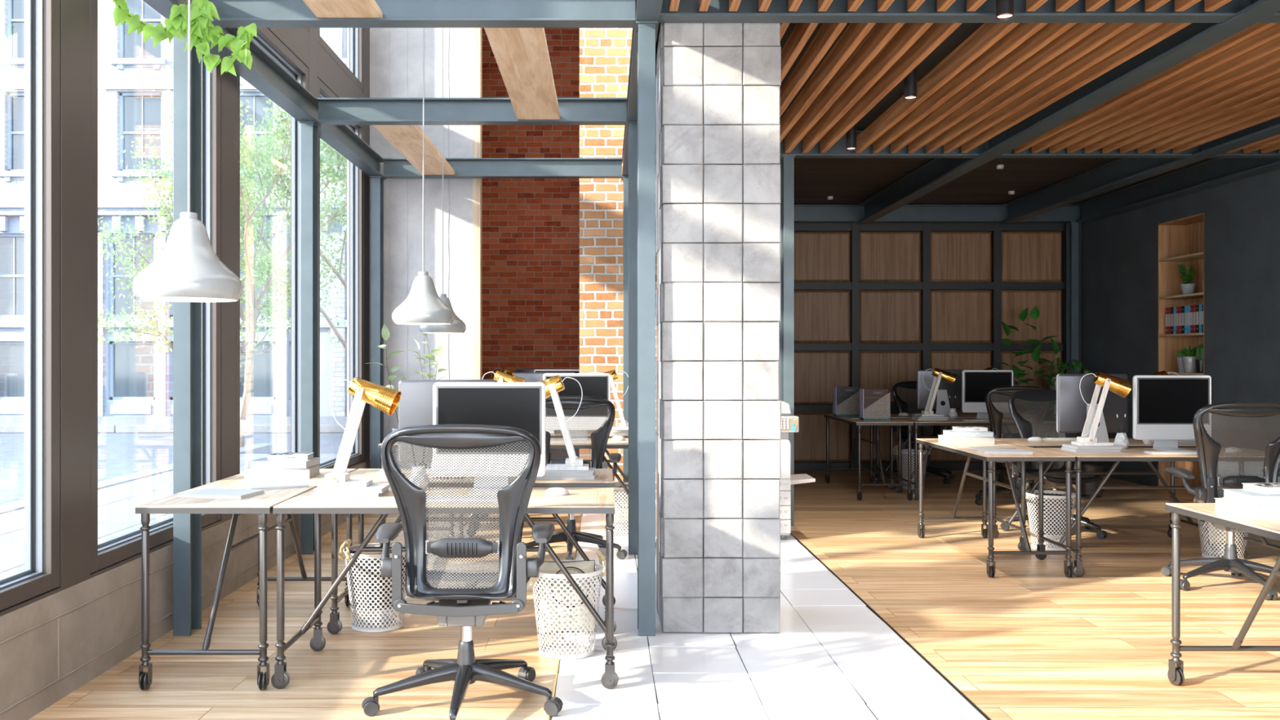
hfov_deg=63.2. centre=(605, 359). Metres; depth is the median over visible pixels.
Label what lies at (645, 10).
steel beam
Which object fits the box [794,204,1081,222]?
steel beam
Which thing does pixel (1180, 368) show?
pot
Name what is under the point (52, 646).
wall
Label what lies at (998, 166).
smoke detector
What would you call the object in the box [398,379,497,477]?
computer monitor
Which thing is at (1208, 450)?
office chair
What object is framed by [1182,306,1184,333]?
ring binder
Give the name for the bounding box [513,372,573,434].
computer monitor
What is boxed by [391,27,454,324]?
pendant lamp
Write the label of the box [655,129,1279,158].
steel beam
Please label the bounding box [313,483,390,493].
book
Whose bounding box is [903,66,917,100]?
recessed light
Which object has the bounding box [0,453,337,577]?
pavement
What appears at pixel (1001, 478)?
desk
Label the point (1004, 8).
recessed light
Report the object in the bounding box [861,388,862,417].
folder
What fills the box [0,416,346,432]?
pavement
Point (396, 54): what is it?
wall pier
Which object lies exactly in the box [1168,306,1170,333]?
ring binder
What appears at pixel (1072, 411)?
computer monitor
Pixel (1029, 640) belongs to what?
floor
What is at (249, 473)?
book
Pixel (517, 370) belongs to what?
computer monitor
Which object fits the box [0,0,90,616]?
window
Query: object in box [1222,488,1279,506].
book
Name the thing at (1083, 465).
wire basket
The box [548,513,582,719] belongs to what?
trim
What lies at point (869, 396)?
folder
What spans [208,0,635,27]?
steel beam
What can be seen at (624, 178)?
steel column
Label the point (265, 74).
steel beam
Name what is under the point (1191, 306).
ring binder
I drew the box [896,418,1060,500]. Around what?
desk
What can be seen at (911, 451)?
bag
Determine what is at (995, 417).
office chair
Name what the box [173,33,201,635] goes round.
steel column
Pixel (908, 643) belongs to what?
trim
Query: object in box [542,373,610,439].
computer monitor
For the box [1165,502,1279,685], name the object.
desk
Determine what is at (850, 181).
ceiling
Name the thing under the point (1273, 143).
ceiling
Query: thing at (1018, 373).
floor plant
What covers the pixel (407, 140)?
wooden plank
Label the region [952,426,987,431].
book
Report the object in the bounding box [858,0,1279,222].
steel beam
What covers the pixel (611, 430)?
book
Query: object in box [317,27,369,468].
window
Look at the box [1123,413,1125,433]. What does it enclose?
pencil
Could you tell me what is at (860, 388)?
folder
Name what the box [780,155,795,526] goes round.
steel column
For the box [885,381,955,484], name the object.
office chair
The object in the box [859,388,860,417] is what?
folder
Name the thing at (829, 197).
smoke detector
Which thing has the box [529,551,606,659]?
basket
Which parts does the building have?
pane, pane, pane, pane, pane, pane, pane, pane, cornice, pane, pane, pane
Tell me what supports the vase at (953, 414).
on the desk at (958, 422)
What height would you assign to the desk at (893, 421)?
0.764 m
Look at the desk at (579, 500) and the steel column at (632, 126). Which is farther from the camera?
the steel column at (632, 126)
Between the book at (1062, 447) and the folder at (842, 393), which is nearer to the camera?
the book at (1062, 447)
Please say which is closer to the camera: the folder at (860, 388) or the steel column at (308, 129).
the steel column at (308, 129)
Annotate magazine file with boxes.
[835,390,859,416]
[862,391,890,420]
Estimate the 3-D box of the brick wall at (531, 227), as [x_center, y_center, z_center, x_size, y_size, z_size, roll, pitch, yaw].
[-1.010,-1.880,13.850,2.820,6.700,0.300,0,0,0]
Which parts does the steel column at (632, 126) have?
cap plate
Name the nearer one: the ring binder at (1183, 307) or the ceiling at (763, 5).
the ceiling at (763, 5)
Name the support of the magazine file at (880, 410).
on the desk at (893, 421)
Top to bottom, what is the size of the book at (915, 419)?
0.019 m
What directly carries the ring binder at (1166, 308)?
on the bookcase
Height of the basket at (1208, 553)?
0.466 m
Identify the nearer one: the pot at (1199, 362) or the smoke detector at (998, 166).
the smoke detector at (998, 166)
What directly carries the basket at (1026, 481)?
on the floor
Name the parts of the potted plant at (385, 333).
stem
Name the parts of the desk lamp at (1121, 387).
arm, plate, arm, lamp shade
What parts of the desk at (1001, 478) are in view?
leg, leg, leg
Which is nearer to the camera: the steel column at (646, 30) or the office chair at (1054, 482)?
the steel column at (646, 30)
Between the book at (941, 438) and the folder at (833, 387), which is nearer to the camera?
the book at (941, 438)
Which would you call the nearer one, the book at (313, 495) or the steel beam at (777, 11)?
the book at (313, 495)
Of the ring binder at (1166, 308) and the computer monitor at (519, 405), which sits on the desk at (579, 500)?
the computer monitor at (519, 405)
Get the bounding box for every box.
[349,550,405,609]
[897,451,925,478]
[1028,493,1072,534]
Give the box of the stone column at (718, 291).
[655,22,781,632]
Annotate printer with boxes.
[778,400,815,538]
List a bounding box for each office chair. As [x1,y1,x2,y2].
[361,424,563,719]
[525,395,626,559]
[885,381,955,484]
[974,386,1052,509]
[1000,390,1107,538]
[1160,401,1279,599]
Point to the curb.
(258, 448)
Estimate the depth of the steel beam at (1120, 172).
9.97 m
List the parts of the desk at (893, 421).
leg, leg, leg, leg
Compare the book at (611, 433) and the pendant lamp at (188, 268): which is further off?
the book at (611, 433)
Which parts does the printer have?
drawer, panel, control panel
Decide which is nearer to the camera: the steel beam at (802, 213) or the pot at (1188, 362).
the pot at (1188, 362)
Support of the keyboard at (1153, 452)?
on the desk at (1128, 454)
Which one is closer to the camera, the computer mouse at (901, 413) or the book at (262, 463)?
the book at (262, 463)
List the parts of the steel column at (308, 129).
cap plate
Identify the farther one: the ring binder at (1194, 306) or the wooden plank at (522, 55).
the ring binder at (1194, 306)
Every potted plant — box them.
[365,323,407,442]
[407,331,446,379]
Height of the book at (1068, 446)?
0.019 m
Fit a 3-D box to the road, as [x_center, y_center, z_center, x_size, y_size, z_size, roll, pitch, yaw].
[-31.210,1.670,0.000,57.580,0.300,80.000,0,0,0]
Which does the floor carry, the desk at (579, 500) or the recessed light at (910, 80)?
the desk at (579, 500)
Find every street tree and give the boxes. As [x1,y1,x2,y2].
[97,99,346,355]
[120,84,346,447]
[240,114,346,350]
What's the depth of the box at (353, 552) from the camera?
5.22 m
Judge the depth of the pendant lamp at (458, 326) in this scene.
8.35 m
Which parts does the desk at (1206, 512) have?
leg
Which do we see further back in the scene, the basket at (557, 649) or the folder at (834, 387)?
the folder at (834, 387)
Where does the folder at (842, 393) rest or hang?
in the magazine file at (850, 406)
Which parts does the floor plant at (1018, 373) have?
stem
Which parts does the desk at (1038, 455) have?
leg, leg, leg, leg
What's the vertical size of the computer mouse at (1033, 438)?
0.034 m
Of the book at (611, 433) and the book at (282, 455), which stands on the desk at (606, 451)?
the book at (611, 433)
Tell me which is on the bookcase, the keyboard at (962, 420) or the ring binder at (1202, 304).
the ring binder at (1202, 304)
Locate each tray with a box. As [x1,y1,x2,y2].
[790,473,815,484]
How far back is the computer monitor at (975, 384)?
10.54 m
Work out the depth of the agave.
10.58 m
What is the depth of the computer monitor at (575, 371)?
11.44 m
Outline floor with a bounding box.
[28,470,1279,719]
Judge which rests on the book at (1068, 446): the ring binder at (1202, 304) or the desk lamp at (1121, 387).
the desk lamp at (1121, 387)
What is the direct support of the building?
on the road
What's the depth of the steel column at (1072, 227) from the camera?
12.62 m
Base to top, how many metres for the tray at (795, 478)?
0.046 m
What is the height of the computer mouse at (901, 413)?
0.034 m
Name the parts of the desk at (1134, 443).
leg, leg, leg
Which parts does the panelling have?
panel, panel, panel, panel, panel, panel, panel, panel, panel, panel, panel, panel, panel, panel, panel, panel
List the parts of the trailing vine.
stem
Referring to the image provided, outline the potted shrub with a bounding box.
[1177,262,1196,294]
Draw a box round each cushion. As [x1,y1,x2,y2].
[537,560,595,634]
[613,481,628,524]
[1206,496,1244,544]
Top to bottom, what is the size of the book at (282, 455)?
0.026 m
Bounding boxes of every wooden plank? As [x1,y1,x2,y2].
[302,0,382,17]
[372,124,455,174]
[484,27,559,119]
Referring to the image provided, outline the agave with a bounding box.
[1176,345,1197,373]
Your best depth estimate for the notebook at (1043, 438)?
7.78 m
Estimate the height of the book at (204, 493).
0.017 m
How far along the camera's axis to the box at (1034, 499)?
7.47 m
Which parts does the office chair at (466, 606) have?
armrest post, leg, lever, leg, leg, frame, woven seat, seat frame, lever, leg, leg, armrest post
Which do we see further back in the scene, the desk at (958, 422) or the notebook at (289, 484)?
the desk at (958, 422)
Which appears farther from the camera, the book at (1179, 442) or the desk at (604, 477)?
the book at (1179, 442)
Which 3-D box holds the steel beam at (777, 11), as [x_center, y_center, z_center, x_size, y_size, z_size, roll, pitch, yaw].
[3.069,-1.786,5.130,5.602,0.207,0.115,0,0,0]
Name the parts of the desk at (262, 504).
leg, leg, leg, leg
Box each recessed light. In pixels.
[845,124,856,150]
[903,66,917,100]
[995,0,1013,20]
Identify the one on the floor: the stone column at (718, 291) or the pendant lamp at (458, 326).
the stone column at (718, 291)
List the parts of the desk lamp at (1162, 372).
lamp shade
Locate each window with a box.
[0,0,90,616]
[89,0,235,578]
[235,27,317,515]
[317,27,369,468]
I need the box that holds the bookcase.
[1157,213,1204,485]
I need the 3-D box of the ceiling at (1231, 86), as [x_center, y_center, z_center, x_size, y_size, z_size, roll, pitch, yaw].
[4.028,-1.762,6.865,1.346,0.125,3.346,0,0,0]
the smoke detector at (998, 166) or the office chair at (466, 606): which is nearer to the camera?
the office chair at (466, 606)
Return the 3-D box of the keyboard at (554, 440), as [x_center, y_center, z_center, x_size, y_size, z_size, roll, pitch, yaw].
[-0.304,0.599,7.650,0.430,0.014,0.120,0,0,0]
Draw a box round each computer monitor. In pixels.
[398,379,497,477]
[432,382,545,494]
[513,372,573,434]
[515,368,535,372]
[533,368,579,373]
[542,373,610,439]
[916,369,963,416]
[961,369,1013,419]
[1056,373,1128,442]
[1133,375,1211,450]
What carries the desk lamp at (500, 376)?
on the book
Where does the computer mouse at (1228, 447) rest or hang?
on the desk at (1128, 454)
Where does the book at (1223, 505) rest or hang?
on the desk at (1206, 512)
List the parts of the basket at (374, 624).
rope handle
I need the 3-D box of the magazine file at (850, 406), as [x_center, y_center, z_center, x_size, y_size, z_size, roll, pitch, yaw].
[2.615,0.463,11.210,0.266,0.285,0.071,0,0,0]
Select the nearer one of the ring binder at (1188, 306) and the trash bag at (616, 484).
the trash bag at (616, 484)
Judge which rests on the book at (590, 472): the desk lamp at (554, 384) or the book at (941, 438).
the desk lamp at (554, 384)
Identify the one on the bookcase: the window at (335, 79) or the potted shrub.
the potted shrub
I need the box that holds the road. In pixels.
[0,432,343,505]
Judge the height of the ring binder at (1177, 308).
0.285 m
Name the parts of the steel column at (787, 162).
cap plate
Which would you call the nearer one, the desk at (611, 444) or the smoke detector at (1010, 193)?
the desk at (611, 444)
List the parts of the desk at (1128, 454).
leg, leg, leg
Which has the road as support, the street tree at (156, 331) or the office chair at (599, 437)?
the street tree at (156, 331)
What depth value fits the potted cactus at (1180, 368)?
10.77 m
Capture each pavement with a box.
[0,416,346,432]
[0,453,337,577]
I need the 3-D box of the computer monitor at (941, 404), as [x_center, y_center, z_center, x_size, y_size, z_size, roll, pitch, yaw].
[3.620,0.354,11.220,0.516,0.503,0.189,0,0,0]
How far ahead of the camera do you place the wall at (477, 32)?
9.71 m
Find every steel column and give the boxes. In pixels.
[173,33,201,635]
[298,120,319,554]
[369,175,385,468]
[622,175,628,481]
[626,120,637,554]
[635,20,657,635]
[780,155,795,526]
[1065,221,1078,373]
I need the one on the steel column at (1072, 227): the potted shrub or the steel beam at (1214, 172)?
the steel beam at (1214, 172)
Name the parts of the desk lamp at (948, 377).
plate, arm, arm, lamp shade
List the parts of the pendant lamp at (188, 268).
lamp shade, lamp shade, cord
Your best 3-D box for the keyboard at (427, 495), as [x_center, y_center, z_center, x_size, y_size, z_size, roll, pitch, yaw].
[-0.618,0.599,4.490,0.430,0.014,0.120,0,0,0]
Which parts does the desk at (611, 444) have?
leg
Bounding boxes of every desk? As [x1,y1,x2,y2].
[135,468,355,689]
[271,487,618,688]
[326,468,616,634]
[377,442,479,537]
[457,437,656,547]
[473,430,628,529]
[824,413,913,500]
[874,413,1021,488]
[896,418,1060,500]
[915,438,1075,577]
[992,438,1220,551]
[1035,448,1279,577]
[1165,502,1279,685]
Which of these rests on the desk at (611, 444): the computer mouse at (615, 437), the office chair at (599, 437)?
the computer mouse at (615, 437)
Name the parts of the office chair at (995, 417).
leg, leg, leg, frame, leg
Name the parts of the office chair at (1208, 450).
seat frame, armrest post, leg, lever, leg, frame, leg, leg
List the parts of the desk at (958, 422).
leg, leg, leg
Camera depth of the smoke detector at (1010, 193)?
11.68 m
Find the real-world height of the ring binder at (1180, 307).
0.285 m
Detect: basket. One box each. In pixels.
[338,533,406,632]
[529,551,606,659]
[604,487,628,538]
[893,444,930,488]
[1006,462,1038,488]
[1025,483,1075,551]
[1080,463,1103,497]
[1193,497,1248,559]
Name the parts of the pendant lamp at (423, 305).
lamp shade, lamp shade, cord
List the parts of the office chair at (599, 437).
leg, leg, frame, leg, leg, armrest post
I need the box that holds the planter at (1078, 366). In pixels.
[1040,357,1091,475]
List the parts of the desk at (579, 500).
leg, leg, leg, leg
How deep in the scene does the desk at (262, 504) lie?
4.32 m
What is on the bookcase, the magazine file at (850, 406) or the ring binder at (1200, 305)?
the ring binder at (1200, 305)
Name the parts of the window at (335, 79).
sash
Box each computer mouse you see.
[378,468,385,475]
[545,487,568,495]
[611,435,625,440]
[897,412,908,415]
[1027,436,1042,441]
[1225,447,1240,452]
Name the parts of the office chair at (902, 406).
armrest post, seat frame, frame, leg, leg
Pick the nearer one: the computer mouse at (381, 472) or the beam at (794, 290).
the computer mouse at (381, 472)
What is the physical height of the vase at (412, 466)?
0.108 m
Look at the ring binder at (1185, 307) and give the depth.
10.65 m
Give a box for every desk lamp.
[316,377,400,487]
[481,370,524,382]
[491,367,517,379]
[537,374,589,470]
[604,369,628,429]
[918,367,956,416]
[1071,371,1132,445]
[1149,370,1178,375]
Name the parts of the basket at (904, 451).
rope handle, rope handle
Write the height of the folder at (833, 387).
0.295 m
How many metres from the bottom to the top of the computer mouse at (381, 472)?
0.034 m
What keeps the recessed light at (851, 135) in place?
in the ceiling at (850, 181)
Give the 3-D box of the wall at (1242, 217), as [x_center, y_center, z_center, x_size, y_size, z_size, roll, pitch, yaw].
[6.100,-0.215,4.600,0.400,3.370,17.200,0,0,0]
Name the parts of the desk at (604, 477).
leg, leg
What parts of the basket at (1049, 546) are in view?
rope handle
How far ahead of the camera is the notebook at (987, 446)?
7.06 m
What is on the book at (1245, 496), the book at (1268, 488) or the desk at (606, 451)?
the book at (1268, 488)
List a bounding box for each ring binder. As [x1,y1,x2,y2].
[1165,307,1168,334]
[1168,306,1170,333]
[1170,306,1173,333]
[1173,306,1176,333]
[1176,306,1178,333]
[1178,306,1182,333]
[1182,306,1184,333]
[1184,306,1187,333]
[1187,305,1190,333]
[1190,305,1193,333]
[1193,305,1195,333]
[1195,304,1199,333]
[1199,304,1201,333]
[1201,304,1203,333]
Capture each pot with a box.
[1177,356,1184,372]
[1180,283,1195,294]
[1182,356,1196,373]
[1195,359,1203,373]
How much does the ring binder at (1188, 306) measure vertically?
0.285 m
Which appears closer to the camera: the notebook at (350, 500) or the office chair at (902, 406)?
the notebook at (350, 500)
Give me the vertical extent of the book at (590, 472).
0.019 m
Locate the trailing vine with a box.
[112,0,257,76]
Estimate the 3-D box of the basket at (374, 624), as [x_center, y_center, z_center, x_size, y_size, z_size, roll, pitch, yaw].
[-1.173,1.137,5.350,0.349,0.466,0.349,0,0,10]
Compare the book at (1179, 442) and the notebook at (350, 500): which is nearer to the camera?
the notebook at (350, 500)
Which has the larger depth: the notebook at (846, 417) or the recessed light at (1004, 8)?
the notebook at (846, 417)
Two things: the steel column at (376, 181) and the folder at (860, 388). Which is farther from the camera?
the folder at (860, 388)
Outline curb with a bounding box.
[0,443,273,514]
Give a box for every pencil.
[1116,413,1119,433]
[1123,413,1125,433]
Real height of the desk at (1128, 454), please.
0.764 m
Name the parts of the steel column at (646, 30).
cap plate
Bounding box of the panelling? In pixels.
[794,222,1081,470]
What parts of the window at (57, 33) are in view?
sash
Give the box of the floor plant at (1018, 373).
[991,305,1071,468]
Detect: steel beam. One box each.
[142,0,385,178]
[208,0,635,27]
[315,97,626,124]
[382,158,622,178]
[622,0,662,175]
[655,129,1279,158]
[659,0,1279,22]
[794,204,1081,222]
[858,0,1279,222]
[1002,115,1279,222]
[1075,158,1279,222]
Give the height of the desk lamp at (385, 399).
0.489 m
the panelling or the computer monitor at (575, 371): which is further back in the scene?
the panelling
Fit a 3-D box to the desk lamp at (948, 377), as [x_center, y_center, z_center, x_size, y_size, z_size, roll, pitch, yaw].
[3.360,0.322,10.509,0.360,0.489,0.134,0,0,0]
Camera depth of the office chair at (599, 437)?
7.13 m
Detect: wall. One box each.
[0,459,370,719]
[472,27,482,379]
[482,27,579,463]
[579,27,657,500]
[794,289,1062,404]
[1081,168,1279,496]
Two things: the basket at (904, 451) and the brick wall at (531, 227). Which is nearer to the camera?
the basket at (904, 451)
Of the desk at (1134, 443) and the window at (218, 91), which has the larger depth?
the desk at (1134, 443)
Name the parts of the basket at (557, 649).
rope handle, rope handle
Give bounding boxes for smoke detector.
[826,195,833,199]
[996,164,1004,169]
[1008,191,1014,195]
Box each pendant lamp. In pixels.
[132,0,243,302]
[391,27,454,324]
[419,27,466,333]
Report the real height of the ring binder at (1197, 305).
0.285 m
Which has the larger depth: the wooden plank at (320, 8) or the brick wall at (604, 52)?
the brick wall at (604, 52)
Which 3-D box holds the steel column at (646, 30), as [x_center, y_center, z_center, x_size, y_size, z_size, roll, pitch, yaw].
[0.204,-0.156,5.229,0.109,3.052,0.157,0,0,0]
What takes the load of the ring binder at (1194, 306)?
on the bookcase
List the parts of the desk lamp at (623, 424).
lamp shade, arm, plate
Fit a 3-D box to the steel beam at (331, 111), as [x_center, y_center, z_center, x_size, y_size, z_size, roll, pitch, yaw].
[-0.947,-1.766,7.385,2.191,0.167,0.118,0,0,0]
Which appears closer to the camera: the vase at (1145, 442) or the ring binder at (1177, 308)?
the vase at (1145, 442)
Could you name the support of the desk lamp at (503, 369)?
on the desk
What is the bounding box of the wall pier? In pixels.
[346,27,472,468]
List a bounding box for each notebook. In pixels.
[244,481,308,489]
[341,497,396,505]
[846,417,859,418]
[967,445,1016,448]
[1041,437,1076,440]
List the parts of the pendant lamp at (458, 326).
lamp shade, lamp shade, cord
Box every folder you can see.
[832,386,833,413]
[833,386,834,413]
[834,386,835,413]
[835,386,858,413]
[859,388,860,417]
[860,388,862,417]
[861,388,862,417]
[862,388,888,418]
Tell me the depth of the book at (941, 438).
7.44 m
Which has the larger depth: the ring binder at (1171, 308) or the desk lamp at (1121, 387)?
the ring binder at (1171, 308)
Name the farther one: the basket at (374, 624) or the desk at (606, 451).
the desk at (606, 451)
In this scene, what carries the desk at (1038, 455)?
on the floor
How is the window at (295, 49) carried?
in the wall at (52, 646)
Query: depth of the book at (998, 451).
6.68 m
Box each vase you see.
[408,466,428,488]
[947,408,958,418]
[1113,432,1129,448]
[1142,440,1154,444]
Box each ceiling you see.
[655,22,1191,153]
[655,22,1213,204]
[669,0,1231,11]
[1013,22,1279,153]
[1226,133,1279,153]
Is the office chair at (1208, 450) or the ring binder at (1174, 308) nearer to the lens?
the office chair at (1208, 450)
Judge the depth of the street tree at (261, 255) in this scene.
19.80 m
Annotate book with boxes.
[177,488,264,499]
[244,464,319,479]
[248,457,320,468]
[266,452,314,460]
[311,489,389,497]
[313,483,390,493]
[535,471,595,479]
[543,467,595,475]
[609,432,628,435]
[610,429,628,432]
[911,417,947,420]
[912,415,949,418]
[937,435,994,444]
[942,430,993,437]
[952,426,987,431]
[976,448,1032,454]
[1061,446,1120,452]
[1062,444,1122,449]
[1177,440,1195,441]
[1177,441,1195,444]
[1213,497,1279,519]
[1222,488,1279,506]
[1241,482,1279,494]
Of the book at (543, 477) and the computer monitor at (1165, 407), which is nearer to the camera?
the book at (543, 477)
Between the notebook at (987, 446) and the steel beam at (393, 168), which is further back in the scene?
the steel beam at (393, 168)
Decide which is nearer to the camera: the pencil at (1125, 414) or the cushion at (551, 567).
the cushion at (551, 567)
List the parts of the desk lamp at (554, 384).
lamp shade, arm, arm, plate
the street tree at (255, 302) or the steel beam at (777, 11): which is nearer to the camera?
the steel beam at (777, 11)
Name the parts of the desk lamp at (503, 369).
lamp shade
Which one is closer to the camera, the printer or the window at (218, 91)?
the window at (218, 91)
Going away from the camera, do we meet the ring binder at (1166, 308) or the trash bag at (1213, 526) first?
the trash bag at (1213, 526)
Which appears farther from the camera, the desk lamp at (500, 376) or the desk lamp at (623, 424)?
the desk lamp at (623, 424)
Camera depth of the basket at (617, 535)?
7.94 m
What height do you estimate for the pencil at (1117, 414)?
0.151 m
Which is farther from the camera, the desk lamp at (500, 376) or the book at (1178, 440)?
the desk lamp at (500, 376)
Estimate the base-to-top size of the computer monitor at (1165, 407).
0.503 m
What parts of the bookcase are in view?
shelf, shelf, shelf, shelf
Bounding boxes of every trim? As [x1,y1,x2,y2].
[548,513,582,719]
[790,533,991,719]
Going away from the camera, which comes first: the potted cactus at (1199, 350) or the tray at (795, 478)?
the tray at (795, 478)
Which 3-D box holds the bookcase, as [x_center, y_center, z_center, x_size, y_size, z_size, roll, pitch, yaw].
[6.050,-0.041,10.670,0.300,2.822,0.860,0,0,0]
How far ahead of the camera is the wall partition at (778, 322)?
8.72 m
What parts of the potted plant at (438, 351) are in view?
stem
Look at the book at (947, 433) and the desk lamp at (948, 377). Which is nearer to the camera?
the book at (947, 433)
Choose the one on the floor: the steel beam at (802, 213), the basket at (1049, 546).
the basket at (1049, 546)
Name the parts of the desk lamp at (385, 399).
plate, arm, arm, lamp shade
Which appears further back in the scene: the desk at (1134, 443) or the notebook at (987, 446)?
the desk at (1134, 443)
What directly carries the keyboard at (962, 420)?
on the desk at (958, 422)
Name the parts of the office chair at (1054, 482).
leg, frame, woven seat, seat frame, leg, leg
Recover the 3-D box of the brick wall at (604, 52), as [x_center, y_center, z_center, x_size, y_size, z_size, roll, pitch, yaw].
[0.602,-1.880,11.925,1.717,6.700,3.550,0,0,0]
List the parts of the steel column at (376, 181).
cap plate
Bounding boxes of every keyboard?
[426,495,497,502]
[550,440,591,442]
[962,419,1008,421]
[1044,437,1076,439]
[1143,450,1219,454]
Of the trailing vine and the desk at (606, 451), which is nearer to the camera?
the trailing vine
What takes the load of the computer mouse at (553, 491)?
on the desk at (579, 500)
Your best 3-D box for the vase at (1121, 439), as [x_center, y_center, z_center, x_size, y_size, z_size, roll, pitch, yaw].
[3.518,0.551,7.085,0.092,0.108,0.104,0,0,-10]
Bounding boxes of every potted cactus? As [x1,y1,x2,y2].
[1176,348,1188,372]
[1195,344,1203,373]
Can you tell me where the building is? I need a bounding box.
[0,0,346,416]

